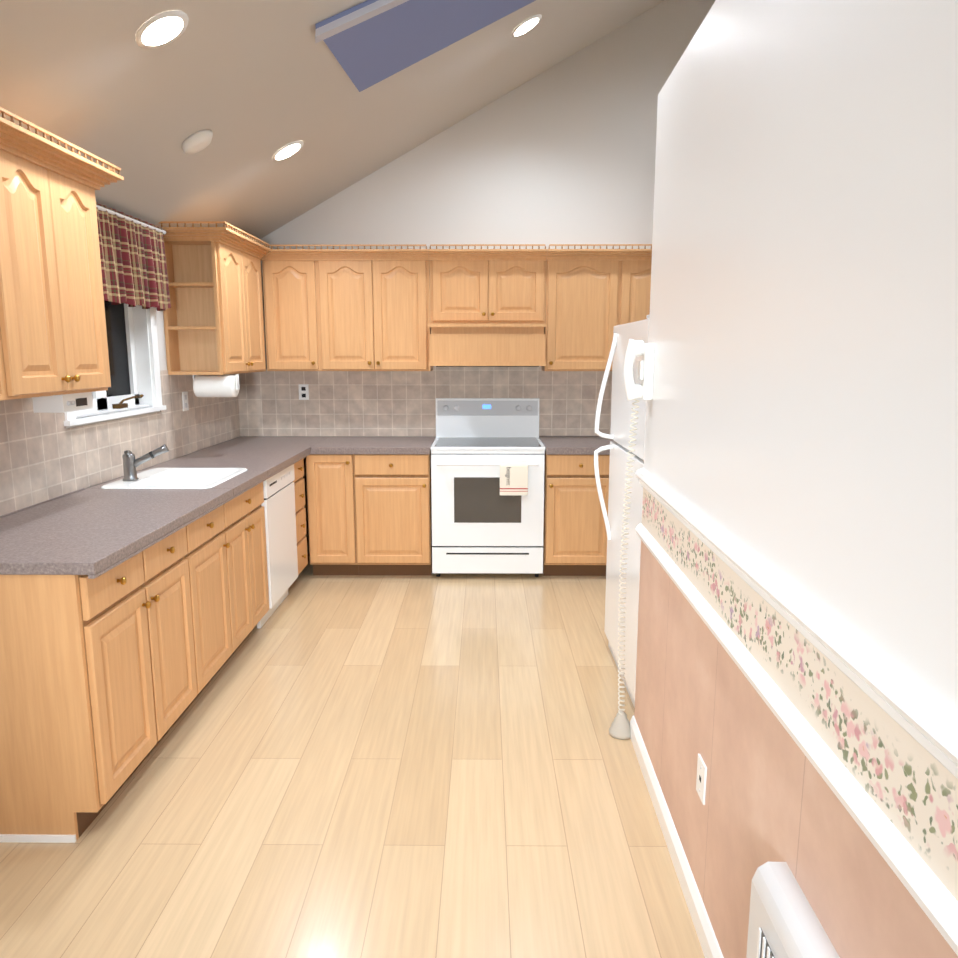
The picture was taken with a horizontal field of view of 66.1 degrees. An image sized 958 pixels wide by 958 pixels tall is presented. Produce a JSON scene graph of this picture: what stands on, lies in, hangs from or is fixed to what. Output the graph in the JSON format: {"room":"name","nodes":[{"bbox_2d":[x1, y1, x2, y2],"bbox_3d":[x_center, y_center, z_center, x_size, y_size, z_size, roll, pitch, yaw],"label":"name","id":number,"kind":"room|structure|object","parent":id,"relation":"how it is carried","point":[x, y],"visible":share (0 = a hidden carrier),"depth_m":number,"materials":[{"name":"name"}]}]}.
{"room":"kitchen","nodes":[
{"label":"kitchen","id":0,"kind":"room"},
{"bbox_2d":[66,308,239,488],"bbox_3d":[-1.892,-0.004,1.885,0.140,2.420,7.520,0,10,0],"label":"wall","id":1,"kind":"structure","parent":0,"point":[161,340],"depth_m":4.17,"materials":[{"name":"grey paint"}]},
{"bbox_2d":[0,107,123,400],"bbox_3d":[-1.610,-0.704,2.428,0.410,0.863,1.100,0,10,0],"label":"upper cabinet","id":2,"kind":"object","parent":1,"relation":"attached to","point":[53,336],"visible":1,"depth_m":2.53,"materials":[{"name":"brown wood"}]},
{"bbox_2d":[32,392,92,412],"bbox_3d":[-1.607,-0.302,2.857,0.125,0.072,0.210,0,10,0],"label":"under-cabinet radio","id":3,"kind":"object","parent":2,"relation":"attached to","point":[63,403],"visible":0.85,"depth_m":2.76,"materials":[{"name":"white plastic"}]},
{"bbox_2d":[64,300,165,425],"bbox_3d":[-1.862,-0.765,3.612,0.172,0.918,0.984,0,10,0],"label":"window","id":4,"kind":"structure","parent":1,"relation":"in","point":[133,351],"depth_m":3.96,"materials":[{"name":"white wood"}]},
{"bbox_2d":[0,370,239,515],"bbox_3d":[-1.805,-0.275,3.702,0.006,0.515,3.594,0,10,0],"label":"backsplash","id":5,"kind":"structure","parent":1,"relation":"attached to","point":[45,456],"depth_m":3.44,"materials":[{"name":"tile"}]},
{"bbox_2d":[96,202,170,310],"bbox_3d":[-1.752,-1.058,3.515,0.113,0.447,1.154,0,10,0],"label":"valance curtain","id":6,"kind":"object","parent":1,"relation":"attached to","point":[133,262],"visible":0.6,"depth_m":3.66,"materials":[{"name":"fabric"}]},
{"bbox_2d":[182,391,188,410],"bbox_3d":[-1.792,-0.475,4.492,0.008,0.115,0.070,0,10,0],"label":"outlet","id":7,"kind":"object","parent":1,"relation":"attached to","point":[185,401],"visible":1,"depth_m":4.48,"materials":[{"name":"white plastic"}]},
{"bbox_2d":[159,221,270,374],"bbox_3d":[-1.594,-1.082,4.578,0.410,0.838,0.945,0,10,0],"label":"upper cabinet","id":8,"kind":"object","parent":1,"relation":"attached to","point":[213,320],"visible":0.92,"depth_m":4.33,"materials":[{"name":"brown wood"}]},
{"bbox_2d":[193,374,239,396],"bbox_3d":[-1.558,-0.552,4.366,0.260,0.134,0.128,0,10,0],"label":"paper towel holder","id":9,"kind":"object","parent":8,"relation":"attached to","point":[215,386],"visible":1,"depth_m":4.31,"materials":[{"name":"white paper"}]},
{"bbox_2d":[0,0,664,239],"bbox_3d":[0.161,-2.120,1.510,4.245,2.450,7.520,0,10,0],"label":"ceiling","id":10,"kind":"structure","parent":0,"point":[254,86],"depth_m":3.42,"materials":[{"name":"grey paint"}]},
{"bbox_2d":[136,10,188,48],"bbox_3d":[-1.080,-1.532,2.512,0.170,0.098,0.170,-9,13,-44],"label":"recessed light","id":11,"kind":"object","parent":10,"relation":"in","point":[165,28],"depth_m":2.50,"materials":[{"name":"white glass"}]},
{"bbox_2d":[182,129,212,153],"bbox_3d":[-1.292,-1.547,3.379,0.136,0.100,0.136,0,10,0],"label":"smoke detector","id":12,"kind":"object","parent":10,"relation":"attached to","point":[198,141],"visible":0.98,"depth_m":3.35,"materials":[{"name":"white plastic"}]},
{"bbox_2d":[272,141,303,160],"bbox_3d":[-1.051,-1.804,4.048,0.170,0.098,0.170,-1,10,-8],"label":"recessed light","id":13,"kind":"object","parent":10,"relation":"in","point":[290,149],"depth_m":4.04,"materials":[{"name":"white glass"}]},
{"bbox_2d":[315,0,535,91],"bbox_3d":[0.027,-2.275,3.433,1.547,0.810,0.783,-2,10,-10],"label":"skylight","id":14,"kind":"object","parent":10,"relation":"attached to","point":[369,43],"visible":1,"depth_m":3.44,"materials":[{"name":"blue glass"}]},
{"bbox_2d":[511,14,541,37],"bbox_3d":[0.268,-2.555,4.154,0.170,0.098,0.170,-9,13,-44],"label":"recessed light","id":15,"kind":"object","parent":10,"relation":"in","point":[531,22],"depth_m":4.14,"materials":[{"name":"white glass"}]},
{"bbox_2d":[0,554,704,957],"bbox_3d":[0.081,1.221,2.079,4.405,0.060,7.520,0,10,0],"label":"floor","id":16,"kind":"structure","parent":0,"point":[394,766],"depth_m":2.50,"materials":[{"name":"brown wood"}]},
{"bbox_2d":[0,482,268,842],"bbox_3d":[-1.474,0.564,3.155,0.655,0.875,1.830,0,10,0],"label":"base cabinet","id":17,"kind":"object","parent":16,"relation":"on","point":[106,678],"visible":0.88,"depth_m":2.37,"materials":[{"name":"brown wood"}]},
{"bbox_2d":[0,436,323,578],"bbox_3d":[-1.460,-0.015,3.846,0.679,0.055,3.387,0,10,0],"label":"countertop","id":18,"kind":"structure","parent":17,"relation":"on","point":[94,532],"depth_m":2.85,"materials":[{"name":"laminate"}]},
{"bbox_2d":[122,444,168,480],"bbox_3d":[-1.610,-0.081,3.543,0.211,0.168,0.122,0,10,0],"label":"faucet","id":19,"kind":"object","parent":18,"relation":"on","point":[131,463],"visible":0.98,"depth_m":3.53,"materials":[{"name":"silver metal"}]},
{"bbox_2d":[101,468,246,488],"bbox_3d":[-1.484,0.084,3.662,0.514,0.194,0.584,0,10,0],"label":"sink basin","id":20,"kind":"object","parent":18,"relation":"in","point":[179,478],"visible":0.52,"depth_m":3.83,"materials":[{"name":"white ceramic"}]},
{"bbox_2d":[257,464,297,627],"bbox_3d":[-1.458,0.361,4.359,0.614,0.872,0.594,0,10,0],"label":"dishwasher","id":21,"kind":"object","parent":16,"relation":"on","point":[278,504],"visible":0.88,"depth_m":4.29,"materials":[{"name":"white metal"}]},
{"bbox_2d":[293,459,307,574],"bbox_3d":[-1.461,0.281,4.820,0.655,0.875,0.326,0,10,0],"label":"base cabinet","id":22,"kind":"object","parent":16,"relation":"on","point":[300,509],"visible":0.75,"depth_m":4.79,"materials":[{"name":"brown wood"}]},
{"bbox_2d":[306,451,431,574],"bbox_3d":[-0.742,0.206,5.262,0.827,0.875,0.660,0,10,0],"label":"base cabinet","id":23,"kind":"object","parent":16,"relation":"on","point":[369,514],"visible":0.98,"depth_m":4.96,"materials":[{"name":"brown wood"}]},
{"bbox_2d":[312,436,435,453],"bbox_3d":[-0.712,-0.240,5.187,0.776,0.049,0.657,0,10,0],"label":"countertop","id":24,"kind":"structure","parent":23,"relation":"on","point":[330,444],"depth_m":4.96,"materials":[{"name":"laminate"}]},
{"bbox_2d":[430,398,544,576],"bbox_3d":[0.061,0.049,5.214,0.762,1.200,0.686,0,10,0],"label":"range","id":25,"kind":"object","parent":16,"relation":"on","point":[481,524],"visible":1,"depth_m":4.98,"materials":[{"name":"white enameled metal"},{"name":"black glass"}]},
{"bbox_2d":[500,462,527,494],"bbox_3d":[0.230,-0.004,4.867,0.185,0.221,0.044,0,10,0],"label":"hanging towel","id":26,"kind":"object","parent":25,"relation":"hanging from","point":[517,484],"visible":0.94,"depth_m":4.84,"materials":[{"name":"fabric"}]},
{"bbox_2d":[505,467,510,482],"bbox_3d":[0.192,-0.018,4.840,0.038,0.121,0.001,0,10,0],"label":"towel design","id":27,"kind":"object","parent":26,"relation":"attached to","point":[508,473],"visible":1,"depth_m":4.84,"materials":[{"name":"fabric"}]},
{"bbox_2d":[543,452,609,575],"bbox_3d":[0.979,0.208,5.249,1.057,0.875,0.660,0,10,0],"label":"base cabinet","id":28,"kind":"object","parent":16,"relation":"on","point":[574,538],"visible":0.29,"depth_m":4.96,"materials":[{"name":"brown wood"}]},
{"bbox_2d":[539,436,613,454],"bbox_3d":[0.977,-0.242,5.181,1.062,0.055,0.644,0,10,0],"label":"countertop","id":29,"kind":"structure","parent":28,"relation":"on","point":[571,445],"depth_m":5.01,"materials":[{"name":"laminate"}]},
{"bbox_2d":[594,314,649,707],"bbox_3d":[0.982,0.122,3.366,0.834,1.675,0.800,0,10,0],"label":"refrigerator","id":30,"kind":"object","parent":16,"relation":"on","point":[622,406],"visible":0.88,"depth_m":3.38,"materials":[{"name":"white metal"}]},
{"bbox_2d":[260,0,715,553],"bbox_3d":[0.188,-1.659,5.341,4.245,4.525,0.120,0,10,0],"label":"wall","id":31,"kind":"structure","parent":0,"point":[562,152],"depth_m":5.19,"materials":[{"name":"grey paint"}]},
{"bbox_2d":[298,384,308,399],"bbox_3d":[-1.299,-0.644,5.454,0.072,0.114,0.008,0,10,0],"label":"outlet","id":32,"kind":"object","parent":31,"relation":"attached to","point":[303,391],"visible":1,"depth_m":5.45,"materials":[{"name":"white plastic"}]},
{"bbox_2d":[261,244,432,370],"bbox_3d":[-0.908,-1.182,5.166,1.139,0.838,0.398,0,10,0],"label":"upper cabinet","id":33,"kind":"object","parent":31,"relation":"attached to","point":[345,309],"visible":0.94,"depth_m":5.05,"materials":[{"name":"brown wood"}]},
{"bbox_2d":[238,367,611,435],"bbox_3d":[-0.132,-0.574,5.464,3.325,0.515,0.006,0,10,0],"label":"backsplash","id":34,"kind":"structure","parent":31,"relation":"attached to","point":[370,403],"depth_m":5.46,"materials":[{"name":"tile"}]},
{"bbox_2d":[428,244,546,366],"bbox_3d":[0.059,-1.191,5.119,0.792,0.805,0.473,0,10,0],"label":"upper cabinet","id":35,"kind":"object","parent":31,"relation":"attached to","point":[487,307],"visible":1,"depth_m":4.99,"materials":[{"name":"brown wood"}]},
{"bbox_2d":[541,244,651,370],"bbox_3d":[1.001,-1.180,5.152,1.086,0.838,0.398,0,10,0],"label":"upper cabinet","id":36,"kind":"object","parent":31,"relation":"attached to","point":[593,297],"visible":0.54,"depth_m":5.02,"materials":[{"name":"brown wood"}]},
{"bbox_2d":[634,0,957,957],"bbox_3d":[0.623,0.239,0.486,0.225,2.411,4.622,0,10,0],"label":"wall","id":37,"kind":"structure","parent":0,"point":[802,422],"depth_m":1.30,"materials":[{"name":"paint"}]},
{"bbox_2d":[624,339,654,400],"bbox_3d":[0.571,-0.392,2.645,0.102,0.219,0.086,0,10,0],"label":"wall phone","id":38,"kind":"object","parent":37,"relation":"attached to","point":[643,389],"visible":1,"depth_m":2.62,"materials":[{"name":"white plastic"}]},
{"bbox_2d":[609,399,639,739],"bbox_3d":[0.577,0.362,2.848,0.097,1.373,0.157,0,10,0],"label":"phone cord","id":39,"kind":"object","parent":38,"relation":"hanging from","point":[619,728],"visible":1,"depth_m":2.88,"materials":[{"name":"beige plastic"}]},
{"bbox_2d":[696,754,706,804],"bbox_3d":[0.593,0.800,1.963,0.008,0.106,0.070,0,10,0],"label":"outlet","id":40,"kind":"object","parent":37,"relation":"attached to","point":[701,779],"visible":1,"depth_m":1.95,"materials":[{"name":"white plastic"}]},
{"bbox_2d":[746,862,839,957],"bbox_3d":[0.533,1.097,0.914,0.087,0.575,1.071,0,10,0],"label":"wall heater","id":41,"kind":"object","parent":37,"relation":"attached to","point":[784,921],"visible":1,"depth_m":1.30,"materials":[{"name":"white metal"}]},
{"bbox_2d":[630,468,957,957],"bbox_3d":[0.544,0.881,0.629,0.124,1.096,4.582,0,10,0],"label":"trim","id":42,"kind":"structure","parent":37,"relation":"attached to","point":[925,720],"depth_m":1.22,"materials":[{"name":"white wood"}]}
]}

